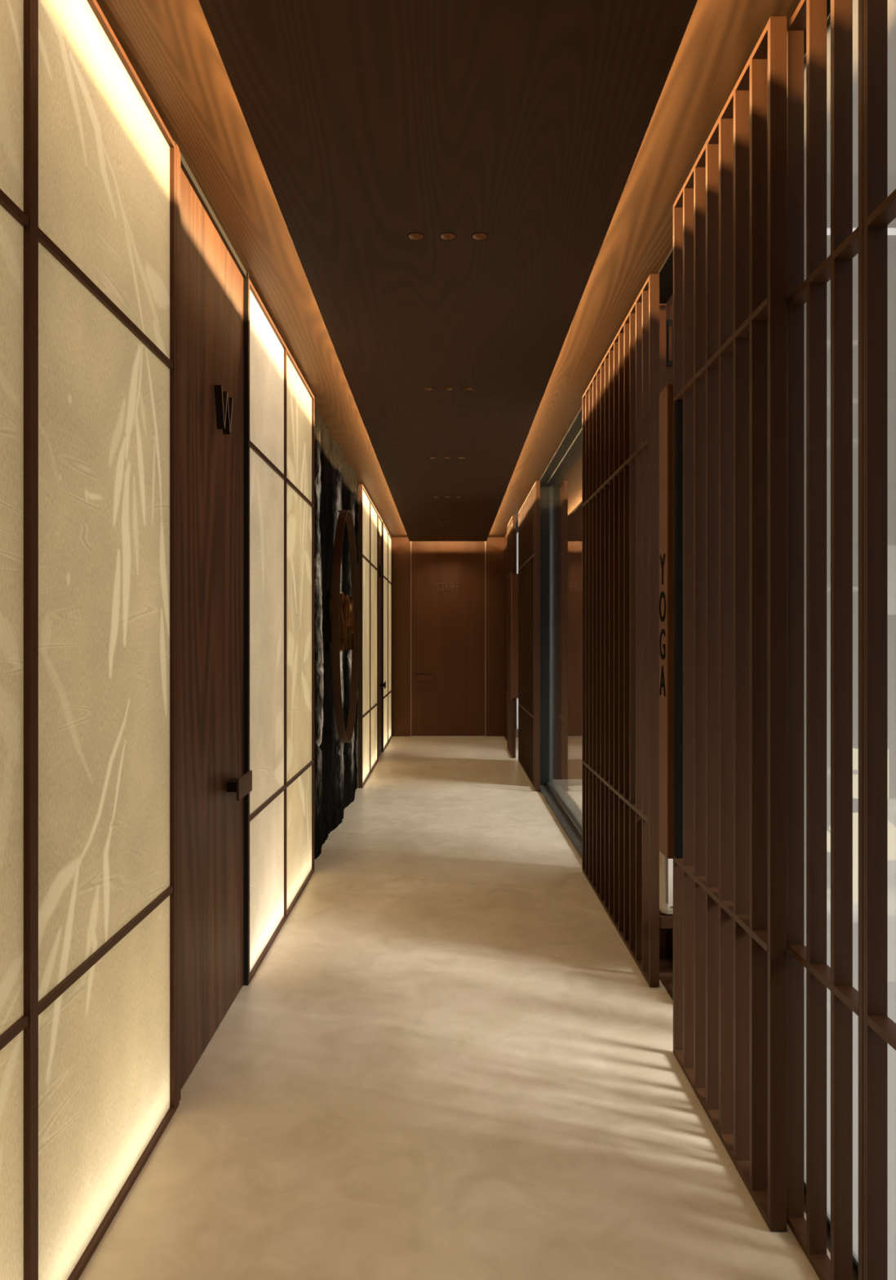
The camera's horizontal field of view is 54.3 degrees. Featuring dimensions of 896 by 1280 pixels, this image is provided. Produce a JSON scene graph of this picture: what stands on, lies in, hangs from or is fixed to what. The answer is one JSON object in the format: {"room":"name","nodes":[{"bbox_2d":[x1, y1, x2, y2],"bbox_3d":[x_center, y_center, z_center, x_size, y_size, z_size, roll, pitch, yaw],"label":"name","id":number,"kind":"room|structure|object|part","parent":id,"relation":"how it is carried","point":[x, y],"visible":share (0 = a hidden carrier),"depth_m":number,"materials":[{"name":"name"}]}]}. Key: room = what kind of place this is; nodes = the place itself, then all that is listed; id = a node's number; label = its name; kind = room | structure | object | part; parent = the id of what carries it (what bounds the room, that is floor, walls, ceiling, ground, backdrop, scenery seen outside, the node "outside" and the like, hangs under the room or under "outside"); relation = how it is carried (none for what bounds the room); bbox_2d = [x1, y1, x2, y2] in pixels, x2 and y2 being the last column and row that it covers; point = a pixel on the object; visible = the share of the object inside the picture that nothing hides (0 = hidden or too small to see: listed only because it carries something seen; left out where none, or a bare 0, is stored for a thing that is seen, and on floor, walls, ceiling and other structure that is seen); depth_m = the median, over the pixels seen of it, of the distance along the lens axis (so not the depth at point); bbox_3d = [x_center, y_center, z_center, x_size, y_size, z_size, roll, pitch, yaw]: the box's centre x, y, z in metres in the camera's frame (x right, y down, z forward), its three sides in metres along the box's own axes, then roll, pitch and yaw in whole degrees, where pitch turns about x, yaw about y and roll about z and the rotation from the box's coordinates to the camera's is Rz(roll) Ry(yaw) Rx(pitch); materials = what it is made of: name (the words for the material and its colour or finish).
{"room":"spa corridor","nodes":[
{"label":"spa corridor","id":0,"kind":"room"},
{"bbox_2d":[391,537,504,736],"bbox_3d":[-0.048,-0.050,13.650,1.965,3.100,0.100,0,0,0],"label":"wall","id":1,"kind":"structure","parent":0,"point":[495,546],"depth_m":13.60,"materials":[{"name":"brown wood"}]},
{"bbox_2d":[410,541,485,736],"bbox_3d":[0.004,-0.025,13.617,1.170,3.050,0.125,0,0,0],"label":"door","id":2,"kind":"structure","parent":1,"relation":"in","point":[448,578],"depth_m":13.60,"materials":[{"name":"brown wood"}]},
{"bbox_3d":[-0.370,0.588,13.560,0.300,0.085,0.010,0,0,0],"label":"handle","id":3,"kind":"part","parent":2,"relation":"part of","materials":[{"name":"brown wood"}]},
{"bbox_2d":[96,0,800,537],"bbox_3d":[-0.117,-1.650,5.350,2.065,0.100,16.700,0,0,0],"label":"ceiling","id":4,"kind":"structure","parent":0,"point":[171,46],"depth_m":3.12,"materials":[{"name":"brown wood"}]},
{"bbox_2d":[198,0,697,541],"bbox_3d":[0.000,-1.550,5.885,1.170,0.101,14.770,0,0,0],"label":"ceiling panel","id":5,"kind":"object","parent":4,"relation":"attached to","point":[372,124],"depth_m":2.83,"materials":[{"name":"brown wood"}]},
{"bbox_2d":[408,231,424,239],"bbox_3d":[-0.119,-1.530,3.242,0.061,0.064,0.061,0,0,0],"label":"recessed light","id":6,"kind":"object","parent":5,"relation":"attached to","point":[413,236],"visible":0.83,"depth_m":3.27,"materials":[{"name":"orange metal"}]},
{"bbox_2d":[422,386,433,390],"bbox_3d":[-0.119,-1.530,5.212,0.061,0.064,0.061,0,0,0],"label":"recessed light","id":7,"kind":"object","parent":5,"relation":"attached to","point":[426,388],"visible":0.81,"depth_m":5.24,"materials":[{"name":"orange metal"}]},
{"bbox_2d":[440,231,456,239],"bbox_3d":[0.000,-1.530,3.242,0.061,0.064,0.061,0,0,0],"label":"recessed light","id":8,"kind":"object","parent":5,"relation":"attached to","point":[445,236],"visible":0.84,"depth_m":3.27,"materials":[{"name":"orange metal"}]},
{"bbox_2d":[443,386,453,390],"bbox_3d":[0.000,-1.530,5.212,0.061,0.064,0.061,0,0,0],"label":"recessed light","id":9,"kind":"object","parent":5,"relation":"attached to","point":[446,388],"visible":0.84,"depth_m":5.23,"materials":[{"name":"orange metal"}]},
{"bbox_2d":[462,386,473,390],"bbox_3d":[0.119,-1.530,5.212,0.061,0.064,0.061,0,0,0],"label":"recessed light","id":10,"kind":"object","parent":5,"relation":"attached to","point":[467,388],"visible":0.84,"depth_m":5.24,"materials":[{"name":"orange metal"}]},
{"bbox_2d":[471,231,488,239],"bbox_3d":[0.119,-1.530,3.242,0.061,0.064,0.061,0,0,0],"label":"recessed light","id":11,"kind":"object","parent":5,"relation":"attached to","point":[477,236],"visible":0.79,"depth_m":3.27,"materials":[{"name":"orange metal"}]},
{"bbox_2d":[78,736,858,1279],"bbox_3d":[1.775,1.560,5.350,5.850,0.120,16.700,0,0,0],"label":"floor","id":12,"kind":"structure","parent":0,"point":[448,1059],"depth_m":2.88,"materials":[{"name":"beige concrete"}]},
{"bbox_2d":[173,139,252,1109],"bbox_3d":[-0.886,-0.049,3.293,0.128,3.098,1.014,0,0,0],"label":"door","id":13,"kind":"structure","parent":12,"relation":"on","point":[214,778],"depth_m":3.25,"materials":[{"name":"brown wood"}]},
{"bbox_3d":[-0.860,0.590,3.550,0.055,0.040,0.100,0,0,0],"label":"handle stem","id":14,"kind":"part","parent":13,"relation":"part of","materials":[{"name":"black metal"}]},
{"bbox_3d":[-0.827,0.590,3.547,0.010,0.085,0.235,0,0,0],"label":"handle","id":15,"kind":"part","parent":13,"relation":"part of","materials":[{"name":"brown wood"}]},
{"bbox_2d":[377,512,386,755],"bbox_3d":[-0.886,-0.049,11.290,0.128,3.098,0.820,0,0,0],"label":"door","id":16,"kind":"structure","parent":12,"relation":"on","point":[381,684],"depth_m":11.50,"materials":[{"name":"brown wood"}]},
{"bbox_2d":[504,533,507,742],"bbox_3d":[0.890,-0.041,12.796,0.042,3.074,1.493,0,0,0],"label":"slatted screen","id":17,"kind":"object","parent":12,"relation":"on","point":[506,535],"visible":0.33,"depth_m":13.12,"materials":[{"name":"brown wood"}]},
{"bbox_2d":[507,515,515,758],"bbox_3d":[0.836,-0.041,11.549,0.042,3.074,0.957,0,0,0],"label":"slatted screen","id":18,"kind":"object","parent":12,"relation":"on","point":[512,524],"visible":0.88,"depth_m":11.47,"materials":[{"name":"brown wood"}]},
{"bbox_3d":[0.837,-0.041,11.079,0.042,3.074,0.019,0,0,0],"label":"post","id":19,"kind":"part","parent":18,"relation":"part of","materials":[{"name":"brown wood"}]},
{"bbox_2d":[511,573,518,697],"bbox_3d":[0.850,-0.050,10.995,0.100,1.560,0.130,0,0,0],"label":"board","id":20,"kind":"object","parent":18,"relation":"attached to","point":[514,577],"visible":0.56,"depth_m":10.93,"materials":[{"name":"brown wood"}]},
{"bbox_2d":[518,480,540,791],"bbox_3d":[0.890,-0.041,9.722,0.042,3.074,2.163,0,0,0],"label":"slatted screen","id":21,"kind":"object","parent":12,"relation":"on","point":[529,515],"visible":1,"depth_m":9.31,"materials":[{"name":"brown wood"}]},
{"bbox_3d":[0.891,-0.041,10.793,0.042,3.074,0.019,0,0,0],"label":"post","id":22,"kind":"part","parent":21,"relation":"part of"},
{"bbox_3d":[0.891,-1.569,9.722,0.041,0.018,2.125,0,0,0],"label":"rail","id":23,"kind":"part","parent":21,"relation":"part of","materials":[{"name":"brown wood"}]},
{"bbox_3d":[0.889,-0.867,9.722,0.040,0.018,2.125,0,0,0],"label":"cross rail","id":24,"kind":"part","parent":21,"relation":"part of","materials":[{"name":"brown wood"}]},
{"bbox_3d":[0.889,0.788,9.722,0.040,0.018,2.125,0,0,0],"label":"cross rail","id":25,"kind":"part","parent":21,"relation":"part of","materials":[{"name":"brown wood"}]},
{"bbox_3d":[0.891,1.487,9.722,0.041,0.018,2.125,0,0,0],"label":"rail","id":26,"kind":"part","parent":21,"relation":"part of","materials":[{"name":"brown wood"}]},
{"bbox_3d":[0.891,-0.041,8.649,0.042,3.074,0.019,0,0,0],"label":"post","id":27,"kind":"part","parent":21,"relation":"part of","materials":[{"name":"brown wood"}]},
{"bbox_2d":[582,274,659,986],"bbox_3d":[0.890,-0.041,4.710,0.042,3.074,1.895,0,0,0],"label":"slatted screen","id":28,"kind":"object","parent":12,"relation":"on","point":[620,403],"visible":1,"depth_m":4.43,"materials":[{"name":"brown wood"}]},
{"bbox_3d":[0.891,-0.041,5.649,0.042,3.074,0.019,0,0,0],"label":"post","id":29,"kind":"part","parent":28,"relation":"part of","materials":[{"name":"brown wood"}]},
{"bbox_3d":[0.891,-1.569,4.710,0.041,0.018,1.857,0,0,0],"label":"rail","id":30,"kind":"part","parent":28,"relation":"part of","materials":[{"name":"brown wood"}]},
{"bbox_3d":[0.889,-0.867,4.710,0.040,0.018,1.857,0,0,0],"label":"cross rail","id":31,"kind":"part","parent":28,"relation":"part of","materials":[{"name":"brown wood"}]},
{"bbox_3d":[0.889,0.788,4.710,0.040,0.018,1.857,0,0,0],"label":"cross rail","id":32,"kind":"part","parent":28,"relation":"part of","materials":[{"name":"brown wood"}]},
{"bbox_3d":[0.891,1.487,4.710,0.041,0.018,1.857,0,0,0],"label":"rail","id":33,"kind":"part","parent":28,"relation":"part of","materials":[{"name":"brown wood"}]},
{"bbox_3d":[0.891,-0.041,3.772,0.042,3.074,0.019,0,0,0],"label":"post","id":34,"kind":"part","parent":28,"relation":"part of","materials":[{"name":"brown wood"}]},
{"bbox_2d":[659,850,673,928],"bbox_3d":[1.170,1.140,3.989,0.450,0.720,0.247,0,0,0],"label":"upholstered bench","id":35,"kind":"object","parent":12,"relation":"on","point":[666,865],"visible":0.13,"depth_m":3.88,"materials":[{"name":"beige fabric"}]},
{"bbox_3d":[1.170,1.254,3.989,0.450,0.048,0.247,0,0,0],"label":"board","id":36,"kind":"part","parent":35,"relation":"part of","materials":[{"name":"brown wood"}]},
{"bbox_2d":[670,981,673,996],"bbox_3d":[1.173,1.478,3.650,0.455,0.045,0.140,0,0,0],"label":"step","id":37,"kind":"structure","parent":12,"relation":"on","point":[671,982],"depth_m":3.69,"materials":[{"name":"brown wood"}]},
{"bbox_2d":[673,16,786,1231],"bbox_3d":[0.836,-0.041,2.688,0.042,3.074,0.957,0,0,0],"label":"slatted screen","id":38,"kind":"object","parent":12,"relation":"on","point":[722,308],"visible":0.99,"depth_m":2.48,"materials":[{"name":"brown wood"}]},
{"bbox_2d":[659,383,673,858],"bbox_3d":[0.808,-0.068,3.232,0.027,1.725,0.125,0,0,0],"label":"board","id":39,"kind":"object","parent":38,"relation":"attached to","point":[666,395],"visible":1,"depth_m":3.19,"materials":[{"name":"brown wood"}]},
{"bbox_3d":[0.837,-0.041,3.156,0.042,3.074,0.019,0,0,0],"label":"post","id":40,"kind":"part","parent":38,"relation":"part of","materials":[{"name":"brown wood"}]},
{"bbox_2d":[675,399,683,857],"bbox_3d":[0.837,-0.040,3.129,0.040,1.635,0.034,0,0,0],"label":"board","id":41,"kind":"object","parent":38,"relation":"on","point":[679,402],"visible":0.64,"depth_m":3.11,"materials":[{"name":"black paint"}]},
{"bbox_3d":[0.837,-1.569,2.688,0.041,0.018,0.919,0,0,0],"label":"rail","id":42,"kind":"part","parent":38,"relation":"part of","materials":[{"name":"brown wood"}]},
{"bbox_3d":[0.835,-0.867,2.688,0.040,0.018,0.919,0,0,0],"label":"cross rail","id":43,"kind":"part","parent":38,"relation":"part of","materials":[{"name":"brown wood"}]},
{"bbox_3d":[0.835,0.788,2.688,0.040,0.018,0.919,0,0,0],"label":"cross rail","id":44,"kind":"part","parent":38,"relation":"part of","materials":[{"name":"brown wood"}]},
{"bbox_3d":[0.837,1.487,2.688,0.041,0.018,0.919,0,0,0],"label":"rail","id":45,"kind":"part","parent":38,"relation":"part of","materials":[{"name":"brown wood"}]},
{"bbox_3d":[0.837,-0.041,2.219,0.042,3.074,0.019,0,0,0],"label":"post","id":46,"kind":"part","parent":38,"relation":"part of","materials":[{"name":"brown wood"}]},
{"bbox_2d":[767,0,863,1279],"bbox_3d":[0.890,-0.041,2.311,0.042,3.074,0.957,0,0,0],"label":"slatted screen","id":47,"kind":"object","parent":12,"relation":"on","point":[811,1233],"visible":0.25,"depth_m":2.10,"materials":[{"name":"brown wood"}]},
{"bbox_3d":[0.891,-1.569,2.311,0.041,0.018,0.919,0,0,0],"label":"rail","id":48,"kind":"part","parent":47,"relation":"part of","materials":[{"name":"brown wood"}]},
{"bbox_3d":[0.891,1.487,2.311,0.041,0.018,0.919,0,0,0],"label":"rail","id":49,"kind":"part","parent":47,"relation":"part of","materials":[{"name":"brown wood"}]},
{"bbox_3d":[0.889,-0.867,2.311,0.040,0.018,0.919,0,0,0],"label":"cross rail","id":50,"kind":"part","parent":47,"relation":"part of","materials":[{"name":"brown wood"}]},
{"bbox_3d":[0.889,0.788,2.311,0.040,0.018,0.919,0,0,0],"label":"cross rail","id":51,"kind":"part","parent":47,"relation":"part of","materials":[{"name":"brown wood"}]},
{"bbox_3d":[0.891,-0.041,1.841,0.042,3.074,0.019,0,0,0],"label":"post","id":52,"kind":"part","parent":47,"relation":"part of","materials":[{"name":"brown wood"}]},
{"bbox_2d":[863,0,895,1279],"bbox_3d":[0.890,-0.041,1.351,0.042,3.074,0.957,0,0,0],"label":"slatted screen","id":53,"kind":"object","parent":12,"relation":"on","point":[879,208],"visible":1,"depth_m":1.81,"materials":[{"name":"brown wood"}]},
{"bbox_3d":[0.889,-0.867,1.351,0.040,0.018,0.919,0,0,0],"label":"cross rail","id":54,"kind":"part","parent":53,"relation":"part of","materials":[{"name":"brown wood"}]},
{"bbox_3d":[0.889,0.788,1.351,0.040,0.018,0.919,0,0,0],"label":"cross rail","id":55,"kind":"part","parent":53,"relation":"part of","materials":[{"name":"brown wood"}]},
{"bbox_2d":[515,728,518,737],"bbox_3d":[2.815,-0.375,13.550,3.570,3.750,0.100,0,0,0],"label":"wall","id":56,"kind":"structure","parent":0,"point":[517,730],"depth_m":13.50,"materials":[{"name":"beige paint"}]},
{"bbox_2d":[515,534,516,728],"bbox_3d":[1.620,-0.160,13.550,1.180,3.080,0.100,0,0,0],"label":"window","id":57,"kind":"structure","parent":56,"relation":"in","point":[516,535],"depth_m":13.50,"materials":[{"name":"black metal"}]},
{"bbox_2d":[516,532,518,728],"bbox_3d":[1.615,-0.160,13.545,1.110,3.080,0.010,0,0,0],"label":"window","id":58,"kind":"structure","parent":57,"relation":"attached to","point":[517,532],"depth_m":13.54,"materials":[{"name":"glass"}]},
{"bbox_2d":[666,293,673,955],"bbox_3d":[2.815,-0.375,4.225,3.570,3.750,0.150,0,0,0],"label":"wall partition","id":59,"kind":"structure","parent":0,"point":[669,305],"depth_m":4.15,"materials":[{"name":"brown wood"}]},
{"bbox_2d":[666,319,673,366],"bbox_3d":[1.167,-1.410,4.140,0.265,0.220,0.020,0,0,0],"label":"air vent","id":60,"kind":"object","parent":59,"relation":"in","point":[669,322],"visible":0.17,"depth_m":4.14,"materials":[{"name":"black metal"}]},
{"bbox_2d":[515,0,831,957],"bbox_3d":[0.973,-0.410,5.300,0.115,3.820,16.600,0,0,0],"label":"wall","id":61,"kind":"structure","parent":0,"point":[666,271],"depth_m":4.12,"materials":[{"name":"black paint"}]},
{"bbox_2d":[540,785,582,858],"bbox_3d":[0.959,1.489,7.280,0.087,0.022,3.240,0,0,0],"label":"trim","id":62,"kind":"structure","parent":61,"relation":"attached to","point":[575,838],"depth_m":7.17,"materials":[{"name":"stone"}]},
{"bbox_2d":[540,408,582,484],"bbox_3d":[0.959,-1.603,7.280,0.082,0.035,3.240,0,0,0],"label":"trim","id":63,"kind":"structure","parent":61,"relation":"attached to","point":[576,426],"depth_m":7.23,"materials":[{"name":"black metal"}]},
{"bbox_2d":[546,428,582,837],"bbox_3d":[1.030,-0.070,7.327,0.090,3.140,3.335,0,0,0],"label":"window","id":64,"kind":"structure","parent":61,"relation":"in","point":[565,784],"depth_m":7.61,"materials":[{"name":"clear glass"}]},
{"bbox_3d":[1.022,-1.605,7.320,0.045,0.070,3.320,0,0,0],"label":"frame","id":65,"kind":"part","parent":64,"relation":"part of","materials":[{"name":"black metal"}]},
{"bbox_3d":[1.022,1.475,7.320,0.045,0.050,3.320,0,0,0],"label":"frame","id":66,"kind":"part","parent":64,"relation":"part of","materials":[{"name":"grey metal"}]},
{"bbox_3d":[0.948,-0.100,-1.100,0.025,3.200,3.800,0,0,0],"label":"wall","id":67,"kind":"structure","parent":0,"visible":0},
{"bbox_2d":[804,0,895,1279],"bbox_3d":[0.978,-0.044,-0.256,0.020,3.092,5.289,0,0,0],"label":"window","id":68,"kind":"structure","parent":67,"relation":"in","point":[891,3],"depth_m":2.08,"materials":[{"name":"clear glass"}]},
{"bbox_3d":[-1.090,-0.050,5.350,0.120,3.100,16.700,0,0,0],"label":"wall","id":69,"kind":"structure","parent":0,"visible":0},
{"bbox_2d":[0,0,34,1279],"bbox_3d":[-0.942,-0.038,1.345,0.150,3.076,0.969,0,0,0],"label":"panel","id":70,"kind":"object","parent":69,"relation":"attached to","point":[16,16],"visible":1,"depth_m":1.78,"materials":[{"name":"beige paper"}]},
{"bbox_3d":[-0.881,-0.041,1.345,0.001,3.051,0.933,0,0,0],"label":"fabric pane","id":71,"kind":"part","parent":70,"relation":"part of","materials":[{"name":"beige fabric"}]},
{"bbox_2d":[34,0,176,1279],"bbox_3d":[-0.942,-0.038,2.305,0.150,3.076,0.953,0,0,0],"label":"panel","id":72,"kind":"object","parent":69,"relation":"attached to","point":[105,156],"visible":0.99,"depth_m":2.21,"materials":[{"name":"beige paper"}]},
{"bbox_3d":[-0.882,1.490,2.305,0.030,0.020,0.917,0,0,0],"label":"rail","id":73,"kind":"part","parent":72,"relation":"part of","materials":[{"name":"brown wood"}]},
{"bbox_3d":[-0.882,-1.568,2.305,0.030,0.016,0.917,0,0,0],"label":"rail","id":74,"kind":"part","parent":72,"relation":"part of","materials":[{"name":"brown wood"}]},
{"bbox_2d":[248,278,314,983],"bbox_3d":[-0.942,-0.038,4.732,0.150,3.076,1.865,0,0,0],"label":"panel","id":75,"kind":"object","parent":69,"relation":"attached to","point":[282,402],"visible":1,"depth_m":4.54,"materials":[{"name":"beige paper"}]},
{"bbox_3d":[-0.881,-0.041,4.256,0.001,3.051,0.877,0,0,0],"label":"fabric pane","id":76,"kind":"part","parent":75,"relation":"part of","materials":[{"name":"beige fabric"}]},
{"bbox_3d":[-0.882,-1.568,4.732,0.030,0.016,1.829,0,0,0],"label":"rail","id":77,"kind":"part","parent":75,"relation":"part of","materials":[{"name":"brown wood"}]},
{"bbox_3d":[-0.882,1.490,4.732,0.030,0.020,1.829,0,0,0],"label":"rail","id":78,"kind":"part","parent":75,"relation":"part of","materials":[{"name":"brown wood"}]},
{"bbox_3d":[-0.881,-0.041,5.171,0.001,3.051,0.952,0,0,0],"label":"fabric pane","id":79,"kind":"part","parent":75,"relation":"part of","materials":[{"name":"beige fabric"}]},
{"bbox_2d":[314,404,358,859],"bbox_3d":[-0.943,-0.050,7.251,0.155,3.100,3.158,0,0,0],"label":"rock slab","id":80,"kind":"object","parent":69,"relation":"attached to","point":[335,482],"visible":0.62,"depth_m":6.68,"materials":[{"name":"stone"}]},
{"bbox_2d":[329,510,359,742],"bbox_3d":[-0.865,-0.110,7.150,0.130,1.900,1.400,0,0,0],"label":"wall sculpture","id":81,"kind":"object","parent":80,"relation":"attached to","point":[344,609],"visible":1,"depth_m":6.84,"materials":[{"name":"brown wood"}]},
{"bbox_2d":[358,484,362,788],"bbox_3d":[-0.886,-0.038,8.841,0.038,3.076,0.017,0,0,0],"label":"trim","id":82,"kind":"structure","parent":69,"relation":"attached to","point":[360,486],"depth_m":8.83,"materials":[{"name":"brown wood"}]},
{"bbox_2d":[355,484,378,787],"bbox_3d":[-0.942,-0.038,9.860,0.150,3.076,2.020,0,0,0],"label":"panel","id":83,"kind":"object","parent":69,"relation":"attached to","point":[370,513],"visible":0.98,"depth_m":9.77,"materials":[{"name":"beige paper"}]},
{"bbox_3d":[-0.881,-0.041,9.341,0.001,3.051,0.947,0,0,0],"label":"fabric pane","id":84,"kind":"part","parent":83,"relation":"part of","materials":[{"name":"beige fabric"}]},
{"bbox_3d":[-0.882,-1.568,9.860,0.030,0.016,1.984,0,0,0],"label":"rail","id":85,"kind":"part","parent":83,"relation":"part of","materials":[{"name":"brown wood"}]},
{"bbox_3d":[-0.882,1.490,9.860,0.030,0.020,1.984,0,0,0],"label":"rail","id":86,"kind":"part","parent":83,"relation":"part of","materials":[{"name":"brown wood"}]},
{"bbox_3d":[-0.881,-0.041,10.334,0.001,3.051,1.037,0,0,0],"label":"fabric pane","id":87,"kind":"part","parent":83,"relation":"part of","materials":[{"name":"beige fabric"}]},
{"bbox_2d":[383,523,392,751],"bbox_3d":[-0.942,-0.038,12.635,0.150,3.076,1.850,0,0,0],"label":"panel","id":88,"kind":"object","parent":69,"relation":"attached to","point":[388,540],"visible":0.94,"depth_m":12.70,"materials":[{"name":"beige paper"}]},
{"bbox_3d":[-0.881,-0.041,12.219,0.001,3.051,0.982,0,0,0],"label":"fabric pane","id":89,"kind":"part","parent":88,"relation":"part of","materials":[{"name":"beige fabric"}]},
{"bbox_3d":[-0.882,-1.568,12.635,0.030,0.016,1.814,0,0,0],"label":"rail","id":90,"kind":"part","parent":88,"relation":"part of","materials":[{"name":"brown wood"}]},
{"bbox_3d":[-0.882,1.490,12.635,0.030,0.020,1.814,0,0,0],"label":"rail","id":91,"kind":"part","parent":88,"relation":"part of","materials":[{"name":"brown wood"}]},
{"bbox_3d":[-0.881,-0.041,13.126,0.001,3.051,0.832,0,0,0],"label":"fabric pane","id":92,"kind":"part","parent":88,"relation":"part of","materials":[{"name":"beige fabric"}]},
{"bbox_3d":[0.983,-0.100,9.885,0.095,3.200,1.810,0,0,0],"label":"wall","id":93,"kind":"structure","parent":0,"visible":0},
{"bbox_2d":[540,484,549,785],"bbox_3d":[0.974,-0.050,8.940,0.112,3.100,0.080,0,0,0],"label":"trim","id":94,"kind":"structure","parent":93,"relation":"attached to","point":[544,490],"depth_m":8.90,"materials":[{"name":"black metal"}]}
]}

